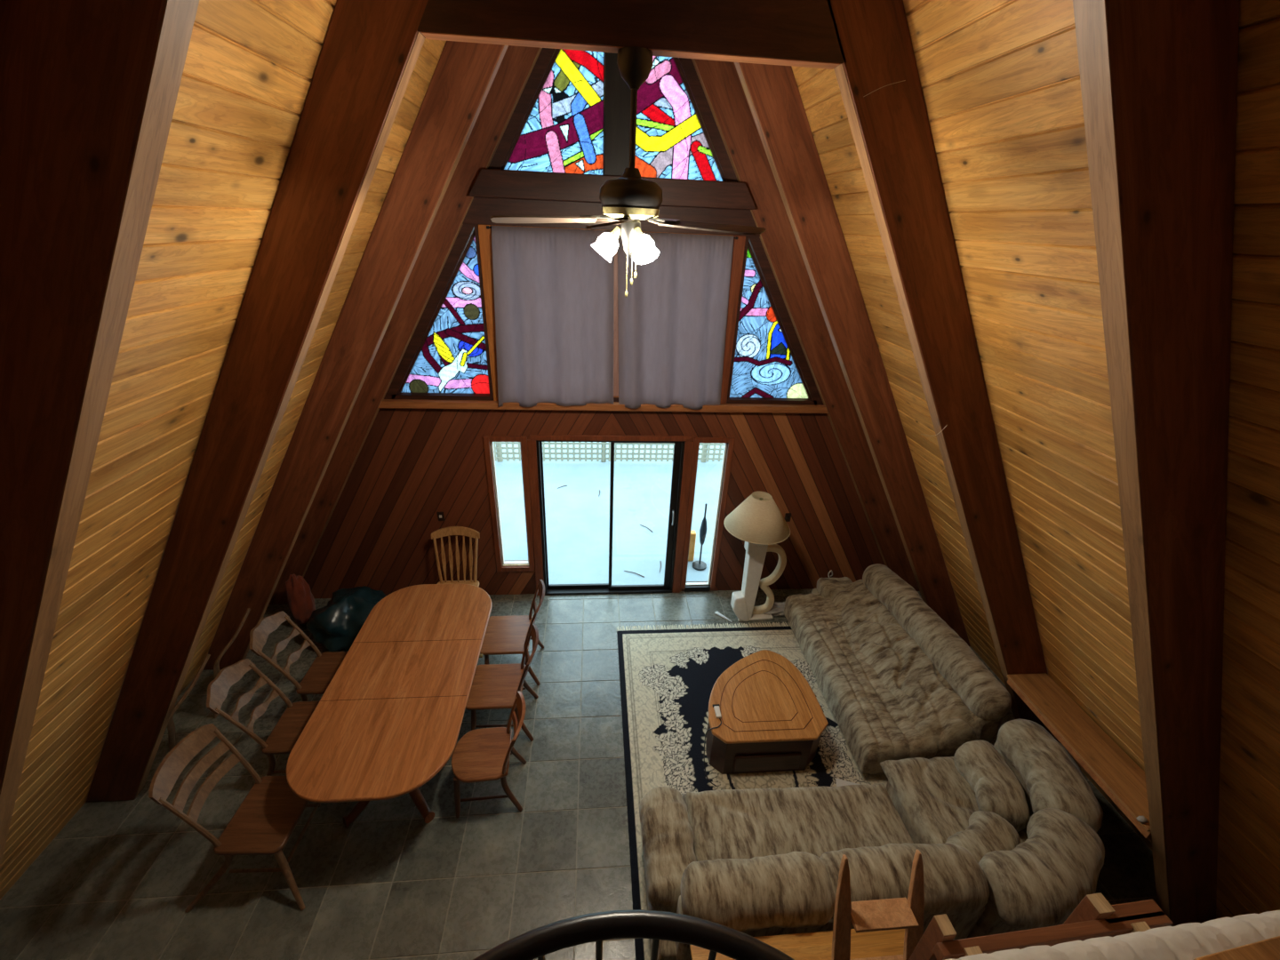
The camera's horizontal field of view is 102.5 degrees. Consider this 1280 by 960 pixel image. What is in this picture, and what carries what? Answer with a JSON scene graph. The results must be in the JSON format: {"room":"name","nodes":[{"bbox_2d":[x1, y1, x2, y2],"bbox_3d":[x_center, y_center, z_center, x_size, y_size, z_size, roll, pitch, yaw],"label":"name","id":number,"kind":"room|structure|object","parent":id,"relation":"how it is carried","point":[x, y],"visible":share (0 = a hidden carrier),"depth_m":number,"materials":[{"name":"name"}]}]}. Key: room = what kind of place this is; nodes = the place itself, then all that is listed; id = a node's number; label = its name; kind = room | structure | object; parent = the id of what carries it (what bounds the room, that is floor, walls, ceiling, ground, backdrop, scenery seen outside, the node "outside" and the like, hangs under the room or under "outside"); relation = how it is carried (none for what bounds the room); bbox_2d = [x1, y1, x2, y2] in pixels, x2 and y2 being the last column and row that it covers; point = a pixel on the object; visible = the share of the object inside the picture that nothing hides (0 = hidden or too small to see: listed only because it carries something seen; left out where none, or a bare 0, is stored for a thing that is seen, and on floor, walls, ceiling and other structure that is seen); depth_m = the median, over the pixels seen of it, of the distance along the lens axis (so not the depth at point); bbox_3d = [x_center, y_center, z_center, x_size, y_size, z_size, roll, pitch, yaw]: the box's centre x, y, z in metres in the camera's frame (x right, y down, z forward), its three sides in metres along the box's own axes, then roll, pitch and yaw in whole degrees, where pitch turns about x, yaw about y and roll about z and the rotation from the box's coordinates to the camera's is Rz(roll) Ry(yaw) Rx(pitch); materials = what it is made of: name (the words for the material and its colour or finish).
{"room":"cabin living room","nodes":[
{"label":"cabin living room","id":0,"kind":"room"},
{"bbox_2d":[0,0,446,899],"bbox_3d":[-2.067,-0.061,1.621,4.197,7.088,7.271,0,27,-5],"label":"wall","id":1,"kind":"structure","parent":0,"point":[250,66],"depth_m":2.32,"materials":[{"name":"brown wood"}]},
{"bbox_2d":[0,0,199,866],"bbox_3d":[-2.003,-0.054,1.497,4.100,6.945,0.093,0,27,-5],"label":"rafter","id":2,"kind":"object","parent":1,"relation":"attached to","point":[89,89],"visible":1,"depth_m":1.26,"materials":[{"name":"brown wood"}]},
{"bbox_2d":[86,0,428,802],"bbox_3d":[-2.106,-0.632,2.642,4.100,6.945,0.093,0,27,-5],"label":"rafter","id":3,"kind":"object","parent":1,"relation":"attached to","point":[371,50],"visible":1,"depth_m":2.58,"materials":[{"name":"brown wood"}]},
{"bbox_2d":[203,40,508,670],"bbox_3d":[-2.211,-1.222,3.813,4.100,6.945,0.093,0,27,-5],"label":"rafter","id":4,"kind":"object","parent":1,"relation":"attached to","point":[464,75],"visible":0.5,"depth_m":3.78,"materials":[{"name":"brown wood"}]},
{"bbox_2d":[0,588,1157,959],"bbox_3d":[-0.109,3.031,3.333,8.400,0.060,7.271,0,27,-5],"label":"floor","id":5,"kind":"structure","parent":0,"point":[119,880],"depth_m":3.76,"materials":[{"name":"tile"}]},
{"bbox_2d":[166,654,210,751],"bbox_3d":[-3.548,1.922,4.061,0.524,1.006,0.280,-20,34,-38],"label":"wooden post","id":6,"kind":"object","parent":5,"relation":"on","point":[171,727],"visible":0.8,"depth_m":3.97,"materials":[{"name":"brown wood"}]},
{"bbox_2d":[213,608,250,718],"bbox_3d":[-3.591,1.679,4.542,0.524,1.006,0.280,-20,34,-38],"label":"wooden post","id":7,"kind":"object","parent":5,"relation":"on","point":[216,668],"visible":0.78,"depth_m":4.40,"materials":[{"name":"brown wood"}]},
{"bbox_2d":[148,723,320,912],"bbox_3d":[-2.612,2.215,3.503,0.782,1.072,0.768,1,27,-3],"label":"dining chair","id":8,"kind":"object","parent":5,"relation":"on","point":[265,820],"visible":0.87,"depth_m":3.41,"materials":[{"name":"brown wood"}]},
{"bbox_2d":[206,658,319,775],"bbox_3d":[-2.840,1.930,4.111,0.741,1.009,0.480,0,27,-5],"label":"dining chair","id":9,"kind":"object","parent":5,"relation":"on","point":[288,729],"visible":0.75,"depth_m":4.01,"materials":[{"name":"brown wood"}]},
{"bbox_2d":[249,611,347,701],"bbox_3d":[-2.905,1.678,4.608,0.741,1.009,0.480,0,27,-5],"label":"dining chair","id":10,"kind":"object","parent":5,"relation":"on","point":[320,674],"visible":0.71,"depth_m":4.51,"materials":[{"name":"brown wood"}]},
{"bbox_2d":[285,573,315,625],"bbox_3d":[-3.728,1.294,5.642,0.223,0.652,0.320,0,27,-5],"label":"cushion","id":11,"kind":"object","parent":5,"relation":"on","point":[300,599],"visible":0.88,"depth_m":5.55,"materials":[{"name":"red fabric"}]},
{"bbox_2d":[305,585,385,651],"bbox_3d":[-3.119,1.444,5.553,0.824,0.552,0.809,0,27,-5],"label":"plastic bag","id":12,"kind":"object","parent":5,"relation":"on","point":[336,625],"visible":0.64,"depth_m":5.30,"materials":[{"name":"black plastic"}]},
{"bbox_2d":[285,584,492,827],"bbox_3d":[-1.963,1.913,4.502,1.150,0.760,2.230,0,27,-5],"label":"dining table","id":13,"kind":"object","parent":5,"relation":"on","point":[388,720],"visible":1,"depth_m":4.00,"materials":[{"name":"brown wood"}]},
{"bbox_2d":[431,526,479,586],"bbox_3d":[-2.050,1.127,5.719,0.520,1.069,0.596,0,27,-5],"label":"dining chair","id":14,"kind":"object","parent":5,"relation":"on","point":[463,531],"visible":0.52,"depth_m":5.77,"materials":[{"name":"brown wood"}]},
{"bbox_2d":[451,691,526,818],"bbox_3d":[-1.163,2.128,4.006,0.582,0.881,0.440,-1,27,-8],"label":"dining chair","id":15,"kind":"object","parent":5,"relation":"on","point":[480,755],"visible":1,"depth_m":3.96,"materials":[{"name":"brown wood"}]},
{"bbox_2d":[465,624,538,741],"bbox_3d":[-1.194,1.798,4.574,0.622,0.962,0.490,0,27,-5],"label":"dining chair","id":16,"kind":"object","parent":5,"relation":"on","point":[494,686],"visible":0.81,"depth_m":4.54,"materials":[{"name":"brown wood"}]},
{"bbox_2d":[480,579,544,685],"bbox_3d":[-1.245,1.515,5.146,0.622,0.952,0.530,0,27,-5],"label":"dining chair","id":17,"kind":"object","parent":5,"relation":"on","point":[504,635],"visible":0.72,"depth_m":5.11,"materials":[{"name":"brown wood"}]},
{"bbox_2d":[714,611,731,622],"bbox_3d":[1.003,1.630,6.142,0.238,0.020,0.041,20,32,32],"label":"paper","id":18,"kind":"object","parent":5,"relation":"on","point":[716,612],"visible":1,"depth_m":6.14,"materials":[{"name":"white paper"}]},
{"bbox_2d":[616,622,887,959],"bbox_3d":[1.046,2.394,4.629,2.390,0.013,3.166,0,27,-5],"label":"area rug","id":19,"kind":"object","parent":5,"relation":"on","point":[668,677],"visible":0.34,"depth_m":4.84,"materials":[{"name":"fabric"}]},
{"bbox_2d":[705,649,828,774],"bbox_3d":[1.054,2.093,4.721,1.016,0.439,0.988,0,27,-5],"label":"coffee table","id":20,"kind":"object","parent":19,"relation":"on","point":[772,719],"visible":0.98,"depth_m":4.39,"materials":[{"name":"brown wood"}]},
{"bbox_2d":[704,704,721,786],"bbox_3d":[0.606,2.239,4.364,0.134,0.462,0.444,5,27,5],"label":"power adapter","id":21,"kind":"object","parent":20,"relation":"on","point":[716,707],"visible":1,"depth_m":4.34,"materials":[{"name":"white plastic"}]},
{"bbox_2d":[639,783,989,959],"bbox_3d":[1.015,2.480,3.411,1.997,0.875,0.985,0,27,-5],"label":"sofa section","id":22,"kind":"object","parent":19,"relation":"on","point":[754,862],"visible":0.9,"depth_m":3.08,"materials":[{"name":"beige fabric"}]},
{"bbox_2d":[680,851,835,932],"bbox_3d":[0.678,2.391,2.979,0.887,0.340,0.347,0,27,-5],"label":"cushion","id":23,"kind":"object","parent":22,"relation":"on","point":[794,892],"depth_m":2.87,"materials":[{"name":"beige fabric"}]},
{"bbox_2d":[682,783,913,861],"bbox_3d":[1.125,2.505,3.622,1.570,0.212,0.640,0,27,-5],"label":"seat cushion","id":24,"kind":"object","parent":22,"relation":"on","point":[751,823],"depth_m":3.63,"materials":[{"name":"beige fabric"}]},
{"bbox_2d":[819,842,989,925],"bbox_3d":[1.548,2.387,3.057,0.979,0.348,0.342,0,27,-5],"label":"cushion","id":25,"kind":"object","parent":22,"relation":"on","point":[956,885],"depth_m":2.96,"materials":[{"name":"beige fabric"}]},
{"bbox_2d":[835,777,860,786],"bbox_3d":[1.745,2.579,4.265,0.221,0.032,0.150,8,27,10],"label":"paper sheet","id":26,"kind":"object","parent":19,"relation":"on","point":[839,782],"visible":0.21,"depth_m":4.31,"materials":[{"name":"white paper"}]},
{"bbox_2d":[723,491,790,621],"bbox_3d":[1.255,0.903,5.803,0.714,1.644,0.714,23,33,34],"label":"floor lamp","id":27,"kind":"object","parent":5,"relation":"on","point":[758,522],"visible":1,"depth_m":5.63,"materials":[{"name":"fabric"}]},
{"bbox_2d":[763,601,785,616],"bbox_3d":[1.735,1.561,6.246,0.703,0.111,0.231,0,27,-5],"label":"crumpled cloth","id":28,"kind":"object","parent":5,"relation":"on","point":[778,608],"visible":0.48,"depth_m":6.17,"materials":[{"name":"beige fabric"}]},
{"bbox_2d":[689,928,904,959],"bbox_3d":[0.921,2.937,2.763,1.290,0.700,0.535,0,27,-5],"label":"console table","id":29,"kind":"object","parent":5,"relation":"on","point":[818,945],"visible":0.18,"depth_m":2.80,"materials":[{"name":"brown wood"}]},
{"bbox_2d":[831,849,924,959],"bbox_3d":[1.050,2.572,2.324,0.412,1.762,0.721,0,27,-5],"label":"wooden ladder","id":30,"kind":"object","parent":5,"relation":"on","point":[898,913],"visible":0.99,"depth_m":2.25,"materials":[{"name":"brown wood"}]},
{"bbox_2d":[783,563,1011,774],"bbox_3d":[2.367,1.654,5.136,1.156,0.918,2.101,0,27,-5],"label":"sofa section","id":31,"kind":"object","parent":5,"relation":"on","point":[896,680],"visible":1,"depth_m":4.72,"materials":[{"name":"beige fabric"}]},
{"bbox_2d":[783,592,937,773],"bbox_3d":[2.087,1.859,5.157,0.600,0.351,2.000,0,27,-5],"label":"seat cushion","id":32,"kind":"object","parent":31,"relation":"on","point":[874,720],"depth_m":4.79,"materials":[{"name":"beige fabric"}]},
{"bbox_2d":[831,579,981,757],"bbox_3d":[2.473,1.718,5.104,0.540,0.480,1.950,0,27,-5],"label":"cushion","id":33,"kind":"object","parent":31,"relation":"on","point":[937,720],"depth_m":4.71,"materials":[{"name":"beige fabric"}]},
{"bbox_2d":[880,718,1104,938],"bbox_3d":[2.577,2.446,3.589,1.152,0.902,1.287,0,27,-5],"label":"sofa corner","id":34,"kind":"object","parent":5,"relation":"on","point":[1021,805],"visible":0.91,"depth_m":3.48,"materials":[{"name":"beige fabric"}]},
{"bbox_2d":[880,756,1027,844],"bbox_3d":[2.383,2.414,3.863,0.800,0.139,0.730,0,27,-5],"label":"seat cushion","id":35,"kind":"object","parent":34,"relation":"on","point":[937,800],"depth_m":3.86,"materials":[{"name":"beige fabric"}]},
{"bbox_2d":[945,810,1020,863],"bbox_3d":[2.276,2.448,3.418,0.511,0.302,0.314,-14,31,-29],"label":"lumbar cushion","id":36,"kind":"object","parent":34,"relation":"on","point":[984,832],"depth_m":3.39,"materials":[{"name":"beige fabric"}]},
{"bbox_2d":[953,740,1029,831],"bbox_3d":[2.619,2.272,3.828,0.347,0.332,0.620,6,27,6],"label":"lumbar cushion","id":37,"kind":"object","parent":34,"relation":"on","point":[983,780],"depth_m":3.78,"materials":[{"name":"beige fabric"}]},
{"bbox_2d":[978,808,1104,930],"bbox_3d":[2.462,2.378,3.134,0.902,0.357,0.432,-11,30,-26],"label":"cushion","id":38,"kind":"object","parent":34,"relation":"on","point":[1039,881],"depth_m":3.03,"materials":[{"name":"beige fabric"}]},
{"bbox_2d":[997,718,1103,832],"bbox_3d":[2.932,2.111,3.697,0.396,0.370,0.813,5,27,5],"label":"cushion","id":39,"kind":"object","parent":34,"relation":"on","point":[1036,764],"depth_m":3.61,"materials":[{"name":"beige fabric"}]},
{"bbox_2d":[304,48,884,598],"bbox_3d":[-0.273,-1.331,5.148,8.200,6.100,0.140,0,27,-5],"label":"wall","id":40,"kind":"structure","parent":0,"point":[412,466],"depth_m":5.70,"materials":[{"name":"brown wood"}]},
{"bbox_2d":[268,45,542,604],"bbox_3d":[-2.289,-1.663,4.688,4.100,6.945,0.093,0,27,-5],"label":"rafter","id":41,"kind":"object","parent":40,"relation":"attached to","point":[516,68],"visible":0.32,"depth_m":4.66,"materials":[{"name":"brown wood"}]},
{"bbox_2d":[436,512,444,520],"bbox_3d":[-2.243,0.411,5.785,0.072,0.116,0.017,0,27,-5],"label":"wall outlet","id":42,"kind":"object","parent":40,"relation":"attached to","point":[440,515],"visible":1,"depth_m":5.78,"materials":[{"name":"brown"}]},
{"bbox_2d":[397,229,489,394],"bbox_3d":[-1.941,-1.567,4.874,0.967,1.585,0.050,0,27,-5],"label":"window","id":43,"kind":"structure","parent":40,"relation":"in","point":[450,358],"depth_m":5.01,"materials":[{"name":"multicoloured glass"}]},
{"bbox_2d":[482,435,535,571],"bbox_3d":[-1.461,0.295,5.844,0.448,1.742,0.130,0,27,-5],"label":"window","id":44,"kind":"structure","parent":40,"relation":"in","point":[488,440],"depth_m":5.77,"materials":[{"name":"white paint"}]},
{"bbox_2d":[500,48,604,175],"bbox_3d":[-0.725,-3.283,4.117,0.917,1.465,0.050,0,27,-5],"label":"window","id":45,"kind":"structure","parent":40,"relation":"in","point":[561,130],"depth_m":4.28,"materials":[{"name":"multicoloured glass"}]},
{"bbox_2d":[378,399,828,413],"bbox_3d":[-0.289,-0.763,5.329,4.720,0.073,0.085,0,27,-5],"label":"ledge","id":46,"kind":"object","parent":40,"relation":"attached to","point":[404,404],"visible":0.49,"depth_m":5.28,"materials":[{"name":"brown wood"}]},
{"bbox_2d":[527,434,693,595],"bbox_3d":[-0.347,0.475,5.979,1.790,2.125,0.030,0,27,-5],"label":"door frame","id":47,"kind":"structure","parent":40,"relation":"attached to","point":[688,445],"depth_m":5.75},
{"bbox_2d":[536,440,685,595],"bbox_3d":[-0.351,0.477,6.030,1.600,2.075,0.160,0,27,-5],"label":"door","id":48,"kind":"structure","parent":40,"relation":"in","point":[597,588],"depth_m":6.16,"materials":[{"name":"black metal"}]},
{"bbox_2d":[462,197,759,236],"bbox_3d":[-0.224,-2.354,4.603,2.668,0.211,0.140,0,27,-5],"label":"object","id":49,"kind":"object","parent":40,"relation":"attached to","point":[480,212],"visible":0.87,"depth_m":4.51,"materials":[{"name":"brown wood"}]},
{"bbox_2d":[477,224,745,404],"bbox_3d":[-0.261,-1.547,5.014,2.406,1.612,0.125,0,27,-5],"label":"window","id":50,"kind":"structure","parent":40,"relation":"in","point":[484,235],"depth_m":4.90,"materials":[{"name":"brown wood"}]},
{"bbox_2d":[486,225,738,239],"bbox_3d":[-0.226,-2.224,4.622,2.260,0.024,0.038,0,27,-5],"label":"curtain rod","id":51,"kind":"object","parent":50,"relation":"attached to","point":[487,227],"visible":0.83,"depth_m":4.51,"materials":[{"name":"brown wood"}]},
{"bbox_2d":[491,225,614,407],"bbox_3d":[-0.814,-1.474,4.865,1.155,1.634,0.086,0,27,-6],"label":"curtain","id":52,"kind":"object","parent":51,"relation":"hanging from","point":[554,292],"visible":0.99,"depth_m":4.84,"materials":[{"name":"grey fabric"}]},
{"bbox_2d":[617,232,733,409],"bbox_3d":[0.324,-1.471,4.969,1.114,1.642,0.092,0,27,-5],"label":"curtain","id":53,"kind":"object","parent":51,"relation":"hanging from","point":[673,316],"visible":0.97,"depth_m":4.94,"materials":[{"name":"grey fabric"}]},
{"bbox_2d":[468,168,756,209],"bbox_3d":[-0.211,-2.514,4.461,2.469,0.205,0.250,0,27,-5],"label":"beam","id":54,"kind":"structure","parent":40,"relation":"attached to","point":[494,183],"depth_m":4.33,"materials":[{"name":"brown wood"}]},
{"bbox_2d":[603,52,631,175],"bbox_3d":[-0.161,-3.265,4.104,0.247,1.500,0.220,0,27,-5],"label":"post","id":55,"kind":"object","parent":40,"relation":"attached to","point":[617,92],"visible":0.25,"depth_m":4.16,"materials":[{"name":"brown wood"}]},
{"bbox_2d":[634,56,726,181],"bbox_3d":[0.351,-3.295,4.208,0.927,1.491,0.050,0,27,-5],"label":"window","id":56,"kind":"structure","parent":40,"relation":"in","point":[673,141],"depth_m":4.37,"materials":[{"name":"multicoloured glass"}]},
{"bbox_2d":[680,437,735,591],"bbox_3d":[0.766,0.459,6.127,0.448,2.110,0.130,0,27,-5],"label":"window","id":57,"kind":"structure","parent":40,"relation":"in","point":[729,442],"depth_m":6.03,"materials":[{"name":"brown wood"}]},
{"bbox_2d":[729,241,811,399],"bbox_3d":[1.418,-1.568,5.175,0.967,1.585,0.050,0,27,-5],"label":"window","id":58,"kind":"structure","parent":40,"relation":"in","point":[765,366],"depth_m":5.29,"materials":[{"name":"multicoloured glass"}]},
{"bbox_2d":[784,512,791,521],"bbox_3d":[1.773,0.451,6.165,0.072,0.116,0.017,0,27,-5],"label":"wall outlet","id":59,"kind":"object","parent":40,"relation":"attached to","point":[788,516],"visible":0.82,"depth_m":6.16,"materials":[{"name":"brown plastic"}]},
{"bbox_2d":[691,58,919,591],"bbox_3d":[1.794,-1.664,5.053,4.100,6.945,0.093,0,27,-5],"label":"rafter","id":60,"kind":"object","parent":40,"relation":"attached to","point":[720,82],"visible":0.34,"depth_m":4.92,"materials":[{"name":"brown wood"}]},
{"bbox_2d":[416,0,846,69],"bbox_3d":[-0.004,-1.985,2.149,1.841,0.308,0.093,0,27,-5],"label":"beam","id":61,"kind":"structure","parent":0,"point":[794,33],"depth_m":2.15,"materials":[{"name":"brown wood"}]},
{"bbox_2d":[490,46,765,297],"bbox_3d":[-0.076,-1.393,2.426,1.246,1.009,1.274,0,27,-5],"label":"ceiling fan","id":62,"kind":"object","parent":61,"relation":"hanging from","point":[629,198],"visible":1,"depth_m":2.38,"materials":[{"name":"black metal"}]},
{"bbox_2d":[610,226,620,239],"bbox_3d":[-0.119,-1.209,2.518,0.060,0.062,0.048,0,27,-5],"label":"socket","id":63,"kind":"object","parent":62,"relation":"attached to","point":[615,233],"depth_m":2.50,"materials":[{"name":"gold metal"}]},
{"bbox_2d":[633,227,643,238],"bbox_3d":[-0.004,-1.187,2.483,0.052,0.062,0.058,0,27,-5],"label":"socket","id":64,"kind":"object","parent":62,"relation":"attached to","point":[637,232],"depth_m":2.47,"materials":[{"name":"gold metal"}]},
{"bbox_2d":[791,0,1279,919],"bbox_3d":[2.121,-0.062,1.996,4.197,7.088,7.271,0,27,-5],"label":"wall","id":65,"kind":"structure","parent":0,"point":[1000,81],"depth_m":2.31,"materials":[{"name":"brown wood"}]},
{"bbox_2d":[734,62,970,646],"bbox_3d":[1.872,-1.223,4.178,4.100,6.945,0.093,0,27,-5],"label":"rafter","id":66,"kind":"object","parent":65,"relation":"attached to","point":[772,92],"visible":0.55,"depth_m":4.04,"materials":[{"name":"brown wood"}]},
{"bbox_2d":[827,0,1061,743],"bbox_3d":[1.977,-0.632,3.008,4.100,6.945,0.093,0,27,-5],"label":"rafter","id":67,"kind":"object","parent":65,"relation":"attached to","point":[890,126],"visible":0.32,"depth_m":2.74,"materials":[{"name":"brown wood"}]},
{"bbox_2d":[864,80,905,96],"bbox_3d":[1.097,-1.753,2.301,0.181,0.072,0.016,0,27,-5],"label":"cobweb","id":68,"kind":"object","parent":67,"relation":"attached to","point":[904,80],"visible":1,"depth_m":2.29,"materials":[{"name":"beige"}]},
{"bbox_2d":[1006,672,1151,838],"bbox_3d":[3.182,1.879,3.659,0.338,0.090,1.190,0,27,-5],"label":"wall shelf","id":69,"kind":"object","parent":65,"relation":"attached to","point":[1112,769],"visible":0.77,"depth_m":3.61,"materials":[{"name":"brown wood"}]},
{"bbox_2d":[1136,816,1148,823],"bbox_3d":[3.062,2.066,3.132,0.055,0.038,0.044,0,27,-5],"label":"rag","id":70,"kind":"object","parent":69,"relation":"on","point":[1141,819],"visible":1,"depth_m":3.12,"materials":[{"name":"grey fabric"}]},
{"bbox_2d":[1072,0,1239,926],"bbox_3d":[2.080,-0.055,1.863,4.100,6.945,0.093,0,27,-5],"label":"rafter","id":71,"kind":"object","parent":65,"relation":"attached to","point":[1158,78],"visible":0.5,"depth_m":1.61,"materials":[{"name":"brown wood"}]},
{"bbox_3d":[0.179,1.934,0.115,5.429,0.160,2.440,0,27,-5],"label":"ceiling","id":72,"kind":"structure","parent":0,"visible":0},
{"bbox_2d":[472,909,794,959],"bbox_3d":[-0.024,1.258,0.701,1.129,0.670,0.846,0,27,-5],"label":"railing","id":73,"kind":"object","parent":72,"relation":"on","point":[598,927],"visible":1,"depth_m":0.90,"materials":[{"name":"black metal"}]},
{"bbox_2d":[908,892,1172,959],"bbox_3d":[1.076,1.279,1.346,0.660,0.279,0.178,-1,27,-7],"label":"frame","id":74,"kind":"object","parent":72,"relation":"attached to","point":[1094,916],"visible":0.89,"depth_m":1.33,"materials":[{"name":"brown wood"}]},
{"bbox_2d":[944,909,1279,959],"bbox_3d":[1.391,1.495,0.621,1.420,0.265,1.500,-1,27,-7],"label":"mattress","id":75,"kind":"object","parent":72,"relation":"on","point":[1191,940],"visible":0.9,"depth_m":1.19,"materials":[{"name":"beige fabric"}]},
{"bbox_2d":[1193,936,1279,959],"bbox_3d":[1.615,1.083,1.137,0.770,0.025,0.160,-3,27,-10],"label":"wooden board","id":76,"kind":"object","parent":75,"relation":"on","point":[1269,948],"visible":1,"depth_m":1.15,"materials":[{"name":"brown wood"}]},
{"label":"outside","id":77,"kind":"structure","parent":0,"visible":0},
{"bbox_2d":[495,441,724,584],"bbox_3d":[-1.152,-2.745,14.967,18.000,0.100,18.709,0,27,-5],"label":"ground","id":78,"kind":"structure","parent":77,"point":[578,520],"depth_m":8.29,"materials":[{"name":"white snow"}]},
{"bbox_2d":[493,441,724,462],"bbox_3d":[-0.697,-0.855,9.887,8.100,1.100,0.120,0,27,-5],"label":"lattice fence","id":79,"kind":"object","parent":78,"relation":"on","point":[498,448],"visible":0.15,"depth_m":9.99,"materials":[{"name":"beige wood"}]},
{"bbox_2d":[688,530,695,560],"bbox_3d":[0.671,0.920,7.175,0.180,0.460,0.100,0,27,-5],"label":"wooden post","id":80,"kind":"object","parent":78,"relation":"on","point":[692,540],"visible":0.44,"depth_m":7.12,"materials":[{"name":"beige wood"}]},
{"bbox_2d":[692,503,707,570],"bbox_3d":[0.844,0.755,6.917,0.200,1.000,0.200,0,27,-5],"label":"patio umbrella","id":81,"kind":"object","parent":78,"relation":"on","point":[699,565],"visible":1,"depth_m":6.92,"materials":[{"name":"black fabric"}]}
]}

